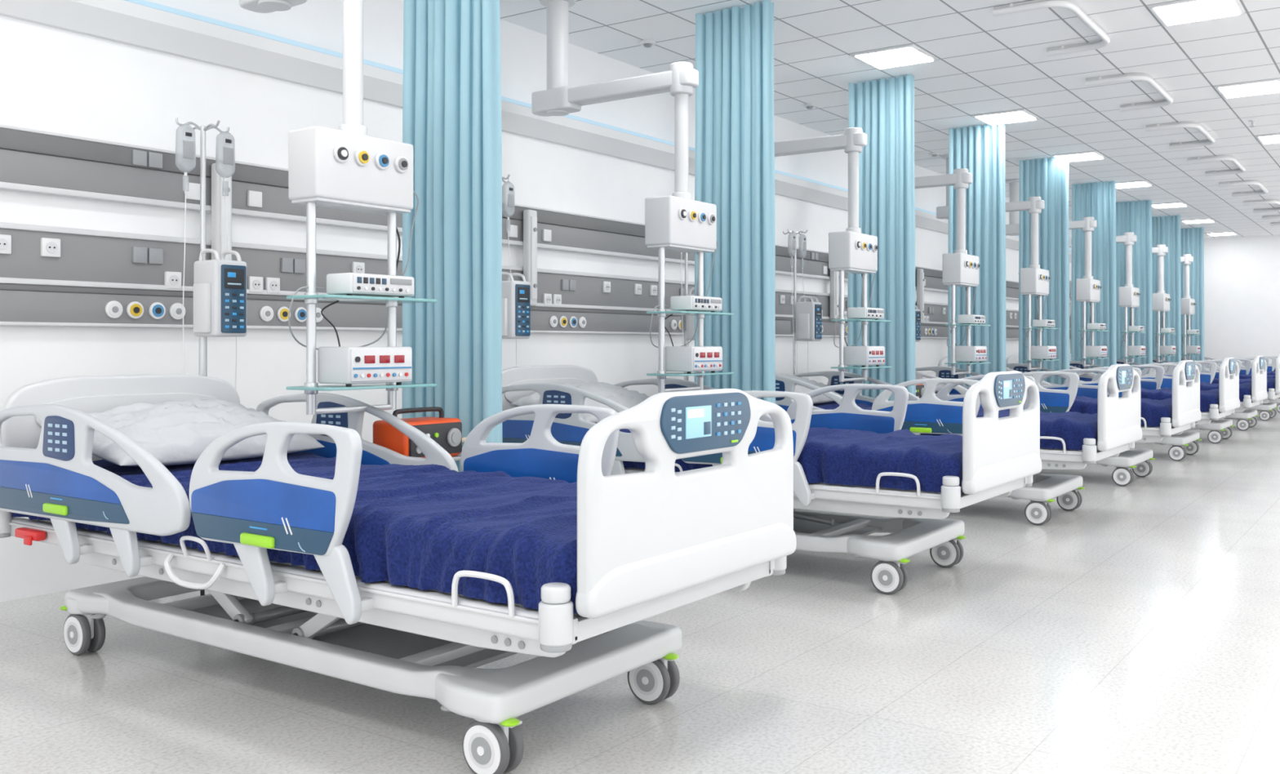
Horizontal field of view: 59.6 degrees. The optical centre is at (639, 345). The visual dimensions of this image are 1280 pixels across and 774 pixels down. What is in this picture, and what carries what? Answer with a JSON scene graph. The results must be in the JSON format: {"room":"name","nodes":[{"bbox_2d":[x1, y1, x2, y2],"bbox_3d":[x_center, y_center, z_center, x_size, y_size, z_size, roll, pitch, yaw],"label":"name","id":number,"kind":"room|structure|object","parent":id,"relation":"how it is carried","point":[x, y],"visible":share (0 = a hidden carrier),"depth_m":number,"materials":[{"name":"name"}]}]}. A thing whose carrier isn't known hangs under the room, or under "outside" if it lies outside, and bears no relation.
{"room":"hospital room","nodes":[
{"label":"hospital room","id":0,"kind":"room"},
{"bbox_2d":[0,0,1071,602],"bbox_3d":[1.954,-0.526,10.736,0.100,3.053,25.800,0,0,35],"label":"wall","id":1,"kind":"structure","parent":0,"point":[52,79],"depth_m":5.41,"materials":[{"name":"paint"}]},
{"bbox_2d":[211,163,231,260],"bbox_3d":[-1.882,-0.530,5.047,0.074,0.580,0.080,0,0,35],"label":"post","id":2,"kind":"object","parent":1,"relation":"attached to","point":[219,227],"depth_m":5.02,"materials":[{"name":"white metal"}]},
{"bbox_2d":[523,209,537,306],"bbox_3d":[-0.659,-0.530,6.782,0.074,0.580,0.080,0,0,35],"label":"post","id":3,"kind":"object","parent":1,"relation":"attached to","point":[530,216],"depth_m":6.75,"materials":[{"name":"white metal"}]},
{"bbox_2d":[0,222,1070,340],"bbox_3d":[1.991,-0.277,10.649,0.061,0.397,25.700,0,0,35],"label":"rail","id":4,"kind":"object","parent":1,"relation":"attached to","point":[50,275],"visible":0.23,"depth_m":5.23,"materials":[{"name":"grey metal"}]},
{"bbox_2d":[0,124,1070,306],"bbox_3d":[1.989,-0.728,10.650,0.055,0.245,25.700,0,0,35],"label":"rail","id":5,"kind":"object","parent":1,"relation":"attached to","point":[32,161],"visible":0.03,"depth_m":5.06,"materials":[{"name":"grey"}]},
{"bbox_2d":[0,0,1071,262],"bbox_3d":[2.015,-1.370,10.632,0.120,0.170,25.700,0,0,35],"label":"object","id":6,"kind":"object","parent":1,"relation":"attached to","point":[143,24],"depth_m":5.37,"materials":[{"name":"white paint"}]},
{"bbox_2d":[132,149,1070,302],"bbox_3d":[2.926,-0.739,11.943,0.018,0.178,21.871,0,0,35],"label":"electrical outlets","id":7,"kind":"structure","parent":1,"relation":"attached to","point":[139,157],"depth_m":4.98,"materials":[{"name":"white plastic"}]},
{"bbox_2d":[0,403,1279,773],"bbox_3d":[5.456,1.050,8.206,8.540,0.100,25.700,0,0,35],"label":"floor","id":8,"kind":"structure","parent":0,"point":[1135,628],"depth_m":3.33,"materials":[{"name":"tile"}]},
{"bbox_2d":[175,117,246,595],"bbox_3d":[-1.823,0.037,4.648,0.437,1.925,0.434,0,0,35],"label":"stand","id":9,"kind":"object","parent":8,"relation":"on","point":[220,286],"visible":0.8,"depth_m":4.54,"materials":[{"name":"steel"},{"name":"plastic"},{"name":"vinyl"}]},
{"bbox_2d":[0,373,796,773],"bbox_3d":[-0.850,0.553,3.365,2.492,0.893,1.080,0,0,35],"label":"hospital bed","id":10,"kind":"object","parent":8,"relation":"on","point":[353,558],"visible":0.95,"depth_m":2.83,"materials":[{"name":"grey paint"}]},
{"bbox_2d":[86,399,324,466],"bbox_3d":[-1.571,0.293,3.898,0.484,0.203,0.780,0,0,35],"label":"pillow","id":11,"kind":"object","parent":10,"relation":"on","point":[175,433],"visible":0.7,"depth_m":3.73,"materials":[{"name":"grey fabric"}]},
{"bbox_2d":[451,455,461,461],"bbox_3d":[-0.863,0.715,4.303,0.250,0.570,0.300,0,0,35],"label":"trolley","id":12,"kind":"object","parent":8,"relation":"on","point":[455,457],"visible":0.02,"depth_m":4.32,"materials":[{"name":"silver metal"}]},
{"bbox_2d":[373,406,466,457],"bbox_3d":[-0.788,0.419,4.279,0.320,0.362,0.345,0,0,35],"label":"portable defibrillator","id":13,"kind":"object","parent":12,"relation":"on","point":[446,433],"visible":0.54,"depth_m":4.22,"materials":[{"name":"orange plastic"}]},
{"bbox_2d":[502,173,530,366],"bbox_3d":[-0.803,0.037,6.094,0.437,1.925,0.434,0,0,35],"label":"stand","id":14,"kind":"object","parent":8,"relation":"on","point":[516,295],"visible":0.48,"depth_m":5.96,"materials":[{"name":"steel"},{"name":"plastic"},{"name":"vinyl"}]},
{"bbox_2d":[680,251,694,380],"bbox_3d":[0.309,0.037,7.672,0.437,1.925,0.434,0,0,35],"label":"stand","id":15,"kind":"object","parent":8,"relation":"on","point":[687,322],"visible":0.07,"depth_m":7.59,"materials":[{"name":"silver metal"}]},
{"bbox_2d":[502,364,1041,594],"bbox_3d":[0.498,0.553,5.277,2.492,0.893,1.080,0,0,35],"label":"hospital bed","id":16,"kind":"object","parent":8,"relation":"on","point":[848,458],"visible":0.44,"depth_m":4.61,"materials":[{"name":"grey paint"}]},
{"bbox_2d":[511,382,649,423],"bbox_3d":[-0.228,0.293,5.802,0.484,0.203,0.780,0,0,35],"label":"pillow","id":17,"kind":"object","parent":16,"relation":"on","point":[622,396],"visible":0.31,"depth_m":5.68,"materials":[{"name":"grey fabric"}]},
{"bbox_2d":[782,228,822,378],"bbox_3d":[1.237,0.037,8.987,0.437,1.925,0.434,0,0,35],"label":"stand","id":18,"kind":"object","parent":8,"relation":"on","point":[806,322],"visible":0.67,"depth_m":8.88,"materials":[{"name":"silver metal"}]},
{"bbox_2d":[915,305,920,342],"bbox_3d":[2.460,0.037,10.722,0.437,1.925,0.434,0,0,35],"label":"stand","id":19,"kind":"object","parent":8,"relation":"on","point":[917,313],"visible":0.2,"depth_m":10.59,"materials":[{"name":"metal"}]},
{"bbox_2d":[775,364,1142,524],"bbox_3d":[1.715,0.553,7.003,2.492,0.893,1.080,0,0,35],"label":"hospital bed","id":20,"kind":"object","parent":8,"relation":"on","point":[1069,440],"visible":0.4,"depth_m":6.33,"materials":[{"name":"grey paint"}]},
{"bbox_2d":[775,373,840,404],"bbox_3d":[0.989,0.293,7.528,0.484,0.203,0.780,0,0,35],"label":"pillow","id":21,"kind":"object","parent":20,"relation":"on","point":[821,398],"visible":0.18,"depth_m":7.47,"materials":[{"name":"grey fabric"}]},
{"bbox_2d":[844,360,1201,485],"bbox_3d":[2.932,0.553,8.729,2.492,0.893,1.080,0,0,35],"label":"hospital bed","id":22,"kind":"object","parent":8,"relation":"on","point":[1159,419],"visible":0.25,"depth_m":8.02,"materials":[{"name":"grey paint"}]},
{"bbox_2d":[921,376,946,392],"bbox_3d":[2.206,0.293,9.254,0.484,0.203,0.780,0,0,35],"label":"pillow","id":23,"kind":"object","parent":22,"relation":"on","point":[940,385],"visible":0.03,"depth_m":9.21,"materials":[{"name":"grey fabric"}]},
{"bbox_2d":[1069,280,1071,353],"bbox_3d":[6.131,0.037,15.927,0.437,1.925,0.434,0,0,35],"label":"stand","id":24,"kind":"object","parent":8,"relation":"on","point":[1070,282],"visible":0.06,"depth_m":15.90,"materials":[{"name":"silver metal"}]},
{"bbox_2d":[937,356,1239,461],"bbox_3d":[4.149,0.553,10.456,2.492,0.893,1.080,0,0,35],"label":"hospital bed","id":25,"kind":"object","parent":8,"relation":"on","point":[1215,404],"visible":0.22,"depth_m":9.73,"materials":[{"name":"grey paint"}]},
{"bbox_2d":[1006,354,1267,443],"bbox_3d":[5.367,0.553,12.181,2.492,0.893,1.080,0,0,35],"label":"hospital bed","id":26,"kind":"object","parent":8,"relation":"on","point":[1251,394],"visible":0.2,"depth_m":11.49,"materials":[{"name":"grey paint"}]},
{"bbox_2d":[1069,353,1279,430],"bbox_3d":[6.584,0.553,13.908,2.492,0.893,1.080,0,0,35],"label":"hospital bed","id":27,"kind":"object","parent":8,"relation":"on","point":[1247,419],"visible":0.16,"depth_m":13.15,"materials":[{"name":"grey paint"}]},
{"bbox_2d":[1152,358,1278,420],"bbox_3d":[7.801,0.553,15.633,2.492,0.893,1.080,0,0,35],"label":"hospital bed","id":28,"kind":"object","parent":8,"relation":"on","point":[1268,411],"visible":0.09,"depth_m":15.01,"materials":[{"name":"grey paint"}]},
{"bbox_2d":[1181,357,1279,412],"bbox_3d":[9.018,0.553,17.360,2.492,0.893,1.080,0,0,35],"label":"hospital bed","id":29,"kind":"object","parent":8,"relation":"on","point":[1270,372],"visible":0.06,"depth_m":16.70,"materials":[{"name":"grey paint"}]},
{"bbox_2d":[1204,355,1277,371],"bbox_3d":[10.235,0.553,19.086,2.492,0.893,1.080,0,0,35],"label":"hospital bed","id":30,"kind":"object","parent":8,"relation":"on","point":[1270,366],"visible":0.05,"depth_m":18.37,"materials":[{"name":"grey paint"}]},
{"bbox_3d":[1.975,0.715,8.396,0.250,0.570,0.300,0,0,35],"label":"trolley","id":31,"kind":"object","parent":8,"relation":"on","visible":0},
{"bbox_2d":[915,383,924,398],"bbox_3d":[2.049,0.419,8.372,0.320,0.362,0.345,0,0,35],"label":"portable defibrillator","id":32,"kind":"object","parent":31,"relation":"on","point":[919,388],"visible":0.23,"depth_m":8.36,"materials":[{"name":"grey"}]},
{"bbox_2d":[830,270,839,319],"bbox_3d":[1.788,-0.530,10.252,0.074,0.580,0.080,0,0,35],"label":"post","id":33,"kind":"object","parent":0,"point":[834,305],"depth_m":10.23,"materials":[{"name":"white metal"}]},
{"bbox_2d":[499,0,1279,238],"bbox_3d":[5.456,-2.003,8.206,8.540,0.100,25.700,0,0,35],"label":"ceiling","id":34,"kind":"structure","parent":0,"point":[986,63],"depth_m":7.90,"materials":[{"name":"tile"}]},
{"bbox_2d":[239,0,436,414],"bbox_3d":[-1.210,-0.856,4.156,0.792,2.193,0.550,0,0,35],"label":"pendant","id":35,"kind":"object","parent":34,"relation":"hanging from","point":[348,168],"depth_m":3.94,"materials":[{"name":"white metal"}]},
{"bbox_2d":[401,0,502,471],"bbox_3d":[-0.777,-0.637,4.593,0.504,2.623,0.087,0,0,35],"label":"privacy curtain","id":36,"kind":"object","parent":34,"relation":"hanging from","point":[451,97],"visible":0.75,"depth_m":4.55,"materials":[{"name":"teal fabric"}]},
{"bbox_2d":[531,0,733,392],"bbox_3d":[-0.115,-0.856,6.039,1.172,2.193,0.551,0,0,35],"label":"pendant","id":37,"kind":"object","parent":34,"relation":"hanging from","point":[677,222],"depth_m":5.78,"materials":[{"name":"white metal"}]},
{"bbox_2d":[640,39,655,47],"bbox_3d":[0.049,-1.935,7.184,0.100,0.035,0.100,0,0,35],"label":"smoke detector","id":38,"kind":"object","parent":34,"relation":"attached to","point":[646,42],"visible":1,"depth_m":7.16,"materials":[{"name":"white plastic"}]},
{"bbox_2d":[694,0,775,404],"bbox_3d":[0.544,-0.637,6.466,0.504,2.623,0.087,0,0,35],"label":"privacy curtain","id":39,"kind":"object","parent":34,"relation":"hanging from","point":[735,156],"visible":0.76,"depth_m":6.43,"materials":[{"name":"teal fabric"}]},
{"bbox_2d":[803,102,815,109],"bbox_3d":[1.375,-1.935,9.064,0.100,0.035,0.100,0,0,35],"label":"smoke detector","id":40,"kind":"object","parent":34,"relation":"attached to","point":[810,105],"visible":1,"depth_m":9.04,"materials":[{"name":"white plastic"}]},
{"bbox_2d":[774,127,891,382],"bbox_3d":[1.109,-0.856,7.774,1.172,2.193,0.551,0,0,35],"label":"pendant","id":41,"kind":"object","parent":34,"relation":"hanging from","point":[851,251],"depth_m":7.48,"materials":[{"name":"white metal"}]},
{"bbox_2d":[847,74,915,400],"bbox_3d":[1.768,-0.637,8.201,0.504,2.623,0.087,0,0,35],"label":"privacy curtain","id":42,"kind":"object","parent":34,"relation":"hanging from","point":[883,108],"visible":0.72,"depth_m":8.15,"materials":[{"name":"teal fabric"}]},
{"bbox_2d":[849,44,937,69],"bbox_3d":[1.721,-1.944,7.560,0.440,0.018,0.464,0,0,35],"label":"ceiling light panel","id":43,"kind":"object","parent":34,"relation":"in","point":[906,55],"depth_m":7.50,"materials":[{"name":"white plastic"}]},
{"bbox_2d":[928,151,939,156],"bbox_3d":[2.989,-1.935,11.352,0.100,0.035,0.100,0,0,35],"label":"smoke detector","id":44,"kind":"object","parent":34,"relation":"attached to","point":[934,153],"visible":1,"depth_m":11.32,"materials":[{"name":"white plastic"}]},
{"bbox_2d":[914,168,991,374],"bbox_3d":[2.332,-0.856,9.509,1.172,2.193,0.551,0,0,35],"label":"pendant","id":45,"kind":"object","parent":34,"relation":"hanging from","point":[959,268],"depth_m":9.20,"materials":[{"name":"white metal"}]},
{"bbox_2d":[947,123,1006,386],"bbox_3d":[2.991,-0.637,9.937,0.504,2.623,0.087,0,0,35],"label":"privacy curtain","id":46,"kind":"object","parent":34,"relation":"hanging from","point":[980,149],"visible":0.6,"depth_m":9.89,"materials":[{"name":"teal fabric"}]},
{"bbox_2d":[936,154,1059,369],"bbox_3d":[3.556,-0.856,11.244,1.172,2.193,0.550,0,0,35],"label":"pendant","id":47,"kind":"object","parent":34,"relation":"hanging from","point":[1033,280],"depth_m":10.95,"materials":[{"name":"white metal"}]},
{"bbox_2d":[971,109,1039,124],"bbox_3d":[3.126,-1.944,9.552,0.440,0.018,0.464,0,0,35],"label":"ceiling light panel","id":48,"kind":"object","parent":34,"relation":"in","point":[1018,115],"depth_m":9.49,"materials":[{"name":"white plastic"}]},
{"bbox_2d":[1018,157,1069,385],"bbox_3d":[4.215,-0.637,11.671,0.504,2.623,0.087,0,0,35],"label":"privacy curtain","id":49,"kind":"object","parent":34,"relation":"hanging from","point":[1047,179],"visible":0.59,"depth_m":11.63,"materials":[{"name":"teal fabric"}]},
{"bbox_2d":[992,0,1110,56],"bbox_3d":[2.530,-1.925,6.781,0.419,0.055,1.138,0,0,35],"label":"track","id":50,"kind":"object","parent":34,"relation":"attached to","point":[1070,5],"depth_m":6.45,"materials":[{"name":"white metal"}]},
{"bbox_2d":[1005,178,1109,366],"bbox_3d":[4.779,-0.856,12.979,1.172,2.193,0.550,0,0,35],"label":"pendant","id":51,"kind":"object","parent":34,"relation":"hanging from","point":[1087,288],"depth_m":12.71,"materials":[{"name":"white metal"}]},
{"bbox_2d":[1050,151,1106,161],"bbox_3d":[4.531,-1.944,11.544,0.440,0.018,0.464,0,0,35],"label":"ceiling light panel","id":52,"kind":"object","parent":34,"relation":"in","point":[1091,155],"depth_m":11.45,"materials":[{"name":"white plastic"}]},
{"bbox_2d":[1071,180,1116,373],"bbox_3d":[5.438,-0.637,13.406,0.504,2.623,0.087,0,0,35],"label":"privacy curtain","id":53,"kind":"object","parent":34,"relation":"hanging from","point":[1096,200],"visible":0.66,"depth_m":13.37,"materials":[{"name":"teal fabric"}]},
{"bbox_2d":[1068,198,1146,364],"bbox_3d":[6.003,-0.856,14.714,1.172,2.193,0.550,0,0,35],"label":"pendant","id":54,"kind":"object","parent":34,"relation":"hanging from","point":[1129,295],"depth_m":14.40,"materials":[{"name":"white metal"}]},
{"bbox_2d":[1085,72,1173,111],"bbox_3d":[3.753,-1.925,8.516,0.419,0.055,1.138,0,0,35],"label":"track","id":55,"kind":"object","parent":34,"relation":"attached to","point":[1135,76],"depth_m":8.17,"materials":[{"name":"white metal"}]},
{"bbox_2d":[1115,200,1152,373],"bbox_3d":[6.662,-0.637,15.142,0.504,2.623,0.087,0,0,35],"label":"privacy curtain","id":56,"kind":"object","parent":34,"relation":"hanging from","point":[1135,217],"visible":0.43,"depth_m":15.09,"materials":[{"name":"teal fabric"}]},
{"bbox_2d":[1115,180,1153,188],"bbox_3d":[5.935,-1.944,13.536,0.440,0.018,0.464,0,0,35],"label":"ceiling light panel","id":57,"kind":"object","parent":34,"relation":"in","point":[1139,183],"depth_m":13.46,"materials":[{"name":"white plastic"}]},
{"bbox_2d":[1151,244,1177,361],"bbox_3d":[7.226,-0.856,16.449,1.172,2.193,0.550,0,0,35],"label":"pendant","id":58,"kind":"object","parent":34,"relation":"hanging from","point":[1161,300],"depth_m":16.11,"materials":[{"name":"white metal"}]},
{"bbox_2d":[1151,214,1181,368],"bbox_3d":[7.885,-0.637,16.877,0.504,2.623,0.087,0,0,35],"label":"privacy curtain","id":59,"kind":"object","parent":34,"relation":"hanging from","point":[1166,230],"visible":0.49,"depth_m":16.81,"materials":[{"name":"teal fabric"}]},
{"bbox_2d":[1151,201,1188,208],"bbox_3d":[7.340,-1.944,15.528,0.440,0.018,0.464,0,0,35],"label":"ceiling light panel","id":60,"kind":"object","parent":34,"relation":"in","point":[1180,203],"depth_m":15.46,"materials":[{"name":"white plastic"}]},
{"bbox_2d":[1145,121,1215,149],"bbox_3d":[4.977,-1.925,10.251,0.419,0.055,1.138,0,0,35],"label":"track","id":61,"kind":"object","parent":34,"relation":"attached to","point":[1211,140],"depth_m":9.90,"materials":[{"name":"white metal"}]},
{"bbox_2d":[1180,253,1200,359],"bbox_3d":[8.450,-0.856,18.184,1.172,2.193,0.550,0,0,35],"label":"pendant","id":62,"kind":"object","parent":34,"relation":"hanging from","point":[1188,304],"depth_m":17.83,"materials":[{"name":"white metal"}]},
{"bbox_2d":[1180,226,1204,360],"bbox_3d":[9.108,-0.637,18.611,0.504,2.623,0.087,0,0,35],"label":"privacy curtain","id":63,"kind":"object","parent":34,"relation":"hanging from","point":[1192,239],"visible":0.41,"depth_m":18.54,"materials":[{"name":"teal fabric"}]},
{"bbox_2d":[1147,0,1244,26],"bbox_3d":[3.233,-1.944,6.494,0.440,0.018,0.464,0,0,35],"label":"ceiling light panel","id":64,"kind":"object","parent":34,"relation":"in","point":[1182,11],"depth_m":6.47,"materials":[{"name":"white plastic"}]},
{"bbox_2d":[1180,218,1216,223],"bbox_3d":[8.745,-1.944,17.520,0.440,0.018,0.464,0,0,35],"label":"ceiling light panel","id":65,"kind":"object","parent":34,"relation":"in","point":[1199,220],"depth_m":17.44,"materials":[{"name":"white plastic"}]},
{"bbox_2d":[1187,155,1245,176],"bbox_3d":[6.200,-1.925,11.986,0.419,0.055,1.138,0,0,35],"label":"track","id":66,"kind":"object","parent":34,"relation":"attached to","point":[1220,157],"depth_m":11.64,"materials":[{"name":"white metal"}]},
{"bbox_2d":[1205,231,1237,235],"bbox_3d":[10.149,-1.944,19.512,0.440,0.018,0.464,0,0,35],"label":"ceiling light panel","id":67,"kind":"object","parent":34,"relation":"in","point":[1221,233],"depth_m":19.42,"materials":[{"name":"white plastic"}]},
{"bbox_2d":[1218,180,1268,196],"bbox_3d":[7.424,-1.925,13.721,0.419,0.055,1.138,0,0,35],"label":"track","id":68,"kind":"object","parent":34,"relation":"attached to","point":[1264,190],"depth_m":13.38,"materials":[{"name":"white metal"}]},
{"bbox_2d":[1213,78,1279,98],"bbox_3d":[4.638,-1.944,8.486,0.440,0.018,0.464,0,0,35],"label":"ceiling light panel","id":69,"kind":"object","parent":34,"relation":"in","point":[1270,86],"depth_m":8.43,"materials":[{"name":"white plastic"}]},
{"bbox_2d":[1248,120,1256,127],"bbox_3d":[5.318,-1.925,9.710,0.060,0.055,0.060,0,0,35],"label":"sprinkler","id":70,"kind":"object","parent":34,"relation":"attached to","point":[1251,121],"visible":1,"depth_m":9.71,"materials":[{"name":"white plastic"}]},
{"bbox_2d":[1243,199,1279,213],"bbox_3d":[8.647,-1.925,15.456,0.419,0.055,1.138,0,0,35],"label":"track","id":71,"kind":"object","parent":34,"relation":"attached to","point":[1268,201],"depth_m":15.08,"materials":[{"name":"white metal"}]},
{"bbox_2d":[1255,133,1279,144],"bbox_3d":[6.042,-1.944,10.478,0.440,0.018,0.464,0,0,35],"label":"ceiling light panel","id":72,"kind":"object","parent":34,"relation":"in","point":[1271,138],"depth_m":10.46,"materials":[{"name":"white plastic"}]},
{"bbox_2d":[1262,214,1279,226],"bbox_3d":[9.871,-1.925,17.191,0.419,0.055,1.138,0,0,35],"label":"track","id":73,"kind":"object","parent":34,"relation":"attached to","point":[1277,216],"depth_m":16.82,"materials":[{"name":"white metal"}]},
{"bbox_2d":[916,268,924,323],"bbox_3d":[3.011,-0.530,11.987,0.074,0.580,0.080,0,0,35],"label":"post","id":74,"kind":"object","parent":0,"point":[920,274],"depth_m":11.96,"materials":[{"name":"white metal"}]},
{"bbox_2d":[1204,235,1279,365],"bbox_3d":[12.890,-0.526,18.748,8.540,3.053,0.100,0,0,35],"label":"wall","id":75,"kind":"structure","parent":0,"point":[1242,274],"depth_m":20.13,"materials":[{"name":"paint"}]}
]}

